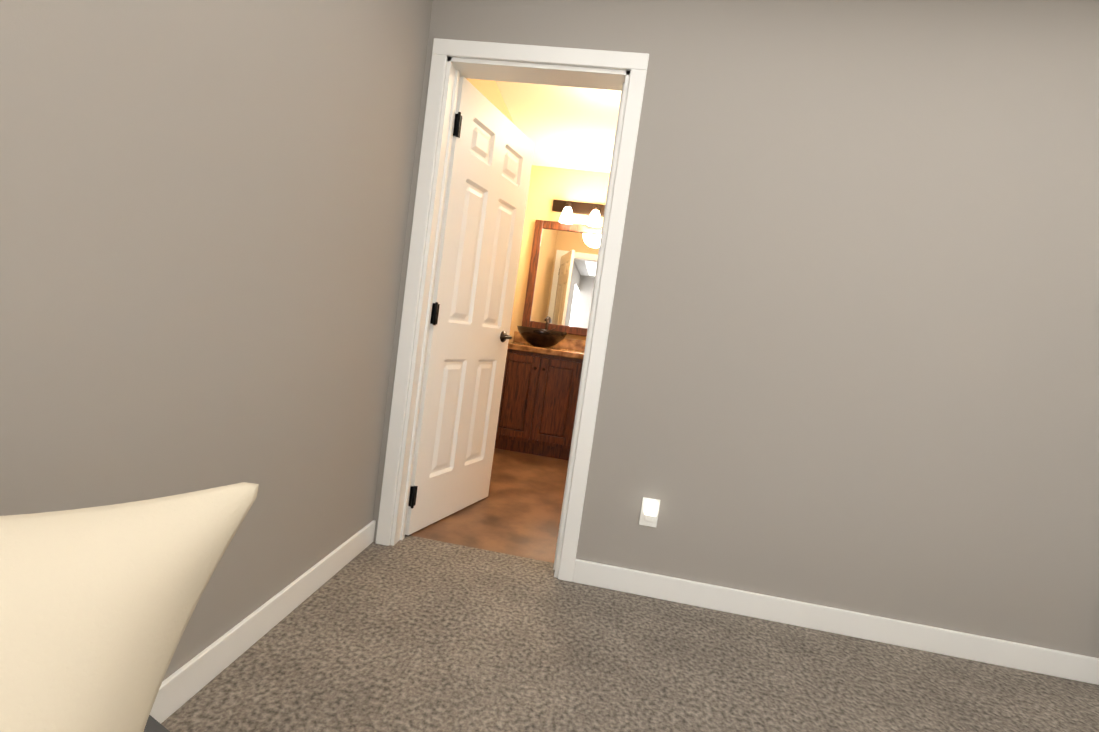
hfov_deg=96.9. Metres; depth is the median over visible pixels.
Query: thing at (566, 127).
ceiling
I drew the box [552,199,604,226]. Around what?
sconce
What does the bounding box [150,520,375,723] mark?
baseboard
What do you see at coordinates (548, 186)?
wall
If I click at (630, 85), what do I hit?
door frame
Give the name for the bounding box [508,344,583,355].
countertop
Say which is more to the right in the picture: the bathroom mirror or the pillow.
the bathroom mirror
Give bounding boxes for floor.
[161,448,1098,731]
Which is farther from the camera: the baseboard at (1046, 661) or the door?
the door
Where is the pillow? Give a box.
[0,482,258,731]
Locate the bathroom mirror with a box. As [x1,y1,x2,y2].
[522,219,601,335]
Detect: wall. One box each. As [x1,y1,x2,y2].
[0,0,531,681]
[373,0,1098,657]
[509,165,609,341]
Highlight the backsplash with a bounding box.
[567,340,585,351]
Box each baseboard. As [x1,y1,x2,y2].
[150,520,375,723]
[573,559,1098,684]
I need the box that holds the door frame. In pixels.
[376,38,648,581]
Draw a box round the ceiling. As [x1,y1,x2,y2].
[496,81,620,172]
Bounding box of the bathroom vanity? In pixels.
[495,348,583,459]
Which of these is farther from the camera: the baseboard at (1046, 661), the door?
the door
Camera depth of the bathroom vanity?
3.85 m
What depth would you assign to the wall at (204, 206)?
1.08 m
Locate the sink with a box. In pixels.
[508,326,570,351]
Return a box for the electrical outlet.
[639,497,660,527]
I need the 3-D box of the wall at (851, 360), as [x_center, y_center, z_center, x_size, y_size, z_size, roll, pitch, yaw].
[1.200,-0.184,1.872,3.660,2.430,0.120,8,4,6]
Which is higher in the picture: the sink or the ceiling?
the ceiling
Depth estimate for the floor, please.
1.55 m
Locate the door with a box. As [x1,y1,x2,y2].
[405,76,533,534]
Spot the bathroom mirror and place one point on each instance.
(561, 274)

